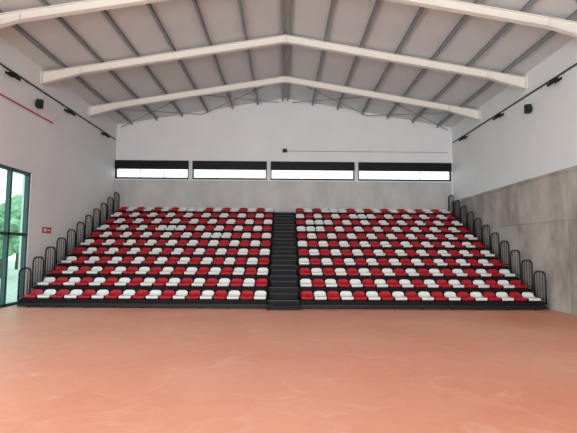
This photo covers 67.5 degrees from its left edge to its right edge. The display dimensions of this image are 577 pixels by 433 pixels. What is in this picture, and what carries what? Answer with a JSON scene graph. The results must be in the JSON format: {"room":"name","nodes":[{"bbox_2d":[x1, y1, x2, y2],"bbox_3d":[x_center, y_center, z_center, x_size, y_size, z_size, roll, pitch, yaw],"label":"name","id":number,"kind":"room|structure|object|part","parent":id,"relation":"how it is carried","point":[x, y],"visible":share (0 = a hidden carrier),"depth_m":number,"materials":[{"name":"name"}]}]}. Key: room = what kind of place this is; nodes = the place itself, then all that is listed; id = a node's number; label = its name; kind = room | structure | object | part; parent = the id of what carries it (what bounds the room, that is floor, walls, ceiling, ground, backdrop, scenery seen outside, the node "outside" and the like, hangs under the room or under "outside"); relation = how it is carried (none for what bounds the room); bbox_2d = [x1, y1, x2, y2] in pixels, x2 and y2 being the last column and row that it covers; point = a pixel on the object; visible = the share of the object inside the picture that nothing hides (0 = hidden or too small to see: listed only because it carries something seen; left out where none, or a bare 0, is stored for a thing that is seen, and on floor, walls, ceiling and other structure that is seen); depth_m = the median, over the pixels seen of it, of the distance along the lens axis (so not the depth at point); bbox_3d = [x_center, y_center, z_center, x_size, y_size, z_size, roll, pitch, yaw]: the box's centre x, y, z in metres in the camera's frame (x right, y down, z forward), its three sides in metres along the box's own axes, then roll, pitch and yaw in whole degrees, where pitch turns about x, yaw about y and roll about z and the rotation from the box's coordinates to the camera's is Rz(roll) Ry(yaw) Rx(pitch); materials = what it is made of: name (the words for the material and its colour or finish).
{"room":"arena","nodes":[
{"label":"arena","id":0,"kind":"room"},
{"bbox_2d":[0,37,116,300],"bbox_3d":[-7.668,-1.523,5.556,0.250,7.290,27.000,0,-4,-1],"label":"wall","id":1,"kind":"structure","parent":0,"point":[69,161],"depth_m":13.94,"materials":[{"name":"white paint"}]},
{"bbox_2d":[5,71,20,80],"bbox_3d":[-7.447,-3.797,11.703,0.268,0.190,0.300,0,-4,-1],"label":"floodlight","id":2,"kind":"object","parent":1,"relation":"attached to","point":[11,74],"visible":1,"depth_m":11.62,"materials":[{"name":"black metal"}]},
{"bbox_2d":[0,164,30,307],"bbox_3d":[-7.673,0.356,9.297,0.120,3.820,6.750,0,-4,-1],"label":"frame","id":3,"kind":"object","parent":1,"relation":"attached to","point":[6,233],"visible":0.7,"depth_m":11.87,"materials":[{"name":"black metal"}]},
{"bbox_2d":[0,93,52,123],"bbox_3d":[-7.475,-3.807,3.578,0.053,0.044,20.700,0,-4,-1],"label":"pipe","id":4,"kind":"object","parent":1,"relation":"attached to","point":[0,93],"visible":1,"depth_m":12.39,"materials":[{"name":"metal"}]},
{"bbox_2d":[35,99,43,108],"bbox_3d":[-7.488,-3.379,12.974,0.216,0.260,0.176,0,-4,-1],"label":"wall speaker","id":5,"kind":"object","parent":1,"relation":"attached to","point":[39,103],"visible":1,"depth_m":12.91,"materials":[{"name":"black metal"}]},
{"bbox_2d":[42,227,50,232],"bbox_3d":[-7.625,0.432,13.630,0.014,0.180,0.500,0,-4,-1],"label":"fire sign","id":6,"kind":"object","parent":1,"relation":"attached to","point":[44,229],"visible":1,"depth_m":13.60,"materials":[{"name":"red plastic"}]},
{"bbox_2d":[0,63,115,139],"bbox_3d":[-7.498,-4.388,6.181,0.050,0.060,25.800,0,-4,-1],"label":"cable tray","id":7,"kind":"object","parent":1,"relation":"attached to","point":[1,64],"visible":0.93,"depth_m":13.70,"materials":[{"name":"grey metal"}]},
{"bbox_2d":[64,109,75,115],"bbox_3d":[-7.479,-3.558,14.793,0.268,0.190,0.300,0,-4,-1],"label":"floodlight","id":8,"kind":"object","parent":1,"relation":"attached to","point":[70,111],"visible":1,"depth_m":14.69,"materials":[{"name":"black metal"}]},
{"bbox_2d":[113,180,451,217],"bbox_3d":[-0.230,0.748,18.973,14.920,4.640,0.050,0,-4,-1],"label":"wall","id":9,"kind":"structure","parent":0,"point":[282,196],"depth_m":19.08,"materials":[{"name":"grey concrete"}]},
{"bbox_2d":[115,98,452,200],"bbox_3d":[-0.179,-1.050,19.263,15.500,8.570,0.250,0,-4,-1],"label":"wall","id":10,"kind":"structure","parent":0,"point":[247,132],"depth_m":19.33,"materials":[{"name":"white paint"}]},
{"bbox_2d":[115,160,188,169],"bbox_3d":[-6.043,-2.290,19.129,3.230,0.380,0.128,0,-4,-1],"label":"roller blind","id":11,"kind":"object","parent":10,"relation":"attached to","point":[119,164],"visible":1,"depth_m":19.07,"materials":[{"name":"black fabric"}]},
{"bbox_2d":[115,169,188,178],"bbox_3d":[-6.046,-2.064,19.196,3.230,0.800,0.120,0,-4,-1],"label":"frame","id":12,"kind":"object","parent":10,"relation":"attached to","point":[116,177],"visible":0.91,"depth_m":19.11,"materials":[{"name":"grey metal"}]},
{"bbox_2d":[192,161,266,169],"bbox_3d":[-2.608,-2.264,19.162,3.280,0.380,0.128,0,-4,-1],"label":"roller blind","id":13,"kind":"object","parent":10,"relation":"attached to","point":[196,165],"visible":1,"depth_m":19.10,"materials":[{"name":"black fabric"}]},
{"bbox_2d":[192,169,266,179],"bbox_3d":[-2.611,-2.038,19.229,3.280,0.800,0.120,0,-4,-1],"label":"frame","id":14,"kind":"object","parent":10,"relation":"attached to","point":[193,169],"visible":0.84,"depth_m":19.15,"materials":[{"name":"grey metal"}]},
{"bbox_2d":[271,170,353,180],"bbox_3d":[1.069,-2.009,19.265,3.720,0.800,0.120,0,-4,-1],"label":"frame","id":15,"kind":"object","parent":10,"relation":"attached to","point":[271,170],"visible":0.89,"depth_m":19.17,"materials":[{"name":"grey metal"}]},
{"bbox_2d":[271,161,354,170],"bbox_3d":[1.071,-2.235,19.198,3.720,0.380,0.128,0,-4,-1],"label":"roller blind","id":16,"kind":"object","parent":10,"relation":"attached to","point":[275,165],"visible":1,"depth_m":19.14,"materials":[{"name":"black fabric"}]},
{"bbox_2d":[283,149,447,152],"bbox_3d":[3.437,-2.893,19.181,7.400,0.179,0.264,0,-4,-1],"label":"conduit","id":17,"kind":"object","parent":10,"relation":"attached to","point":[284,150],"visible":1,"depth_m":19.28,"materials":[{"name":"black metal"}]},
{"bbox_2d":[358,171,450,180],"bbox_3d":[5.179,-1.977,19.305,4.140,0.800,0.120,0,-4,-1],"label":"frame","id":18,"kind":"object","parent":10,"relation":"attached to","point":[358,171],"visible":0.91,"depth_m":19.22,"materials":[{"name":"grey metal"}]},
{"bbox_2d":[358,162,451,171],"bbox_3d":[5.181,-2.203,19.238,4.140,0.380,0.128,0,-4,-1],"label":"roller blind","id":19,"kind":"object","parent":10,"relation":"attached to","point":[362,166],"visible":1,"depth_m":19.18,"materials":[{"name":"black fabric"}]},
{"bbox_2d":[0,297,576,432],"bbox_3d":[-0.068,2.095,5.354,15.000,0.150,27.000,0,-4,-1],"label":"floor","id":20,"kind":"structure","parent":0,"point":[63,369],"depth_m":5.69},
{"bbox_2d":[16,192,547,309],"bbox_3d":[-0.154,0.761,15.276,14.544,4.042,7.260,0,-4,-1],"label":"bleachers","id":21,"kind":"object","parent":20,"relation":"on","point":[142,257],"visible":1,"depth_m":13.90,"materials":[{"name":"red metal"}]},
{"bbox_3d":[-0.133,2.461,11.799,14.460,0.115,0.110,0,-4,-1],"label":"kick rail","id":22,"kind":"part","parent":21,"relation":"part of","materials":[{"name":"black metal"}]},
{"bbox_2d":[0,0,576,127],"bbox_3d":[-0.014,-5.776,6.090,15.600,1.481,27.250,0,-4,-1],"label":"ceiling","id":23,"kind":"structure","parent":0,"point":[349,20],"depth_m":13.05,"materials":[{"name":"white metal"}]},
{"bbox_2d":[40,34,527,90],"bbox_3d":[-0.093,-4.834,13.463,15.000,1.660,0.220,0,-4,-1],"label":"roof beam","id":24,"kind":"structure","parent":23,"relation":"attached to","point":[47,77],"depth_m":13.46,"materials":[{"name":"white metal"}]},
{"bbox_2d":[88,76,480,120],"bbox_3d":[-0.126,-4.587,16.654,15.000,1.660,0.220,0,-4,-1],"label":"roof beam","id":25,"kind":"structure","parent":23,"relation":"attached to","point":[94,110],"depth_m":16.65,"materials":[{"name":"white metal"}]},
{"bbox_2d":[0,0,576,36],"bbox_3d":[-0.061,-5.074,10.373,15.000,1.660,0.220,0,-4,-1],"label":"roof beam","id":26,"kind":"structure","parent":23,"relation":"attached to","point":[568,27],"depth_m":10.35,"materials":[{"name":"white metal"}]},
{"bbox_2d":[117,0,576,129],"bbox_3d":[-0.091,-4.993,13.376,14.622,1.230,12.028,0,-4,-1],"label":"roof bracing","id":27,"kind":"structure","parent":23,"relation":"attached to","point":[575,0],"depth_m":18.19,"materials":[{"name":"grey metal"}]},
{"bbox_2d":[0,0,576,127],"bbox_3d":[-0.014,-5.718,5.960,13.722,1.272,27.000,0,-4,-1],"label":"purlins","id":28,"kind":"structure","parent":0,"point":[530,3],"depth_m":12.89,"materials":[{"name":"grey metal"}]},
{"bbox_2d":[452,37,576,200],"bbox_3d":[7.581,-1.405,5.704,0.250,7.290,27.000,0,-4,-1],"label":"wall","id":29,"kind":"structure","parent":0,"point":[517,146],"depth_m":13.54,"materials":[{"name":"white paint"}]},
{"bbox_2d":[493,113,503,120],"bbox_3d":[7.244,-3.444,14.936,0.268,0.190,0.300,0,-4,-1],"label":"floodlight","id":30,"kind":"object","parent":29,"relation":"attached to","point":[500,114],"visible":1,"depth_m":14.84,"materials":[{"name":"black metal"}]},
{"bbox_2d":[451,165,576,314],"bbox_3d":[7.390,0.186,5.553,0.110,3.790,26.950,0,-4,-1],"label":"wall panel","id":31,"kind":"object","parent":29,"relation":"attached to","point":[537,216],"depth_m":12.55,"materials":[{"name":"grey concrete"}]},
{"bbox_2d":[453,63,576,142],"bbox_3d":[7.443,-4.272,6.326,0.050,0.060,25.800,0,-4,-1],"label":"cable tray","id":32,"kind":"object","parent":29,"relation":"attached to","point":[575,64],"visible":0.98,"depth_m":13.61,"materials":[{"name":"grey metal"}]},
{"bbox_2d":[524,104,532,113],"bbox_3d":[7.287,-3.265,13.117,0.216,0.260,0.176,0,-4,-1],"label":"wall speaker","id":33,"kind":"object","parent":29,"relation":"attached to","point":[528,108],"visible":1,"depth_m":13.05,"materials":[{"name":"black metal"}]},
{"bbox_2d":[546,77,561,86],"bbox_3d":[7.276,-3.683,11.845,0.268,0.190,0.300,0,-4,-1],"label":"floodlight","id":34,"kind":"object","parent":29,"relation":"attached to","point":[554,80],"visible":1,"depth_m":11.76,"materials":[{"name":"black metal"}]},
{"label":"outside","id":35,"kind":"structure","parent":0,"visible":0},
{"bbox_2d":[0,261,17,308],"bbox_3d":[-0.115,2.567,9.830,120.000,0.100,100.000,0,-4,-1],"label":"ground","id":36,"kind":"structure","parent":35,"point":[12,274],"depth_m":22.00,"materials":[{"name":"white concrete"}]},
{"bbox_2d":[0,203,20,277],"bbox_3d":[-16.502,1.404,25.431,2.473,4.414,2.387,2,-5,-25],"label":"tree","id":37,"kind":"object","parent":36,"relation":"on","point":[15,222],"visible":0.51,"depth_m":24.97,"materials":[{"name":"green plant"}]},
{"bbox_2d":[11,194,21,269],"bbox_3d":[-22.358,1.262,35.803,3.597,6.217,3.492,-2,-5,29],"label":"tree","id":38,"kind":"object","parent":36,"relation":"on","point":[17,198],"visible":0.05,"depth_m":35.47,"materials":[{"name":"green plant"}]},
{"bbox_3d":[-22.352,0.326,35.875,3.597,4.340,3.491,-2,-5,29],"label":"crown","id":39,"kind":"part","parent":38,"relation":"part of","materials":[{"name":"green plant"}]}
]}

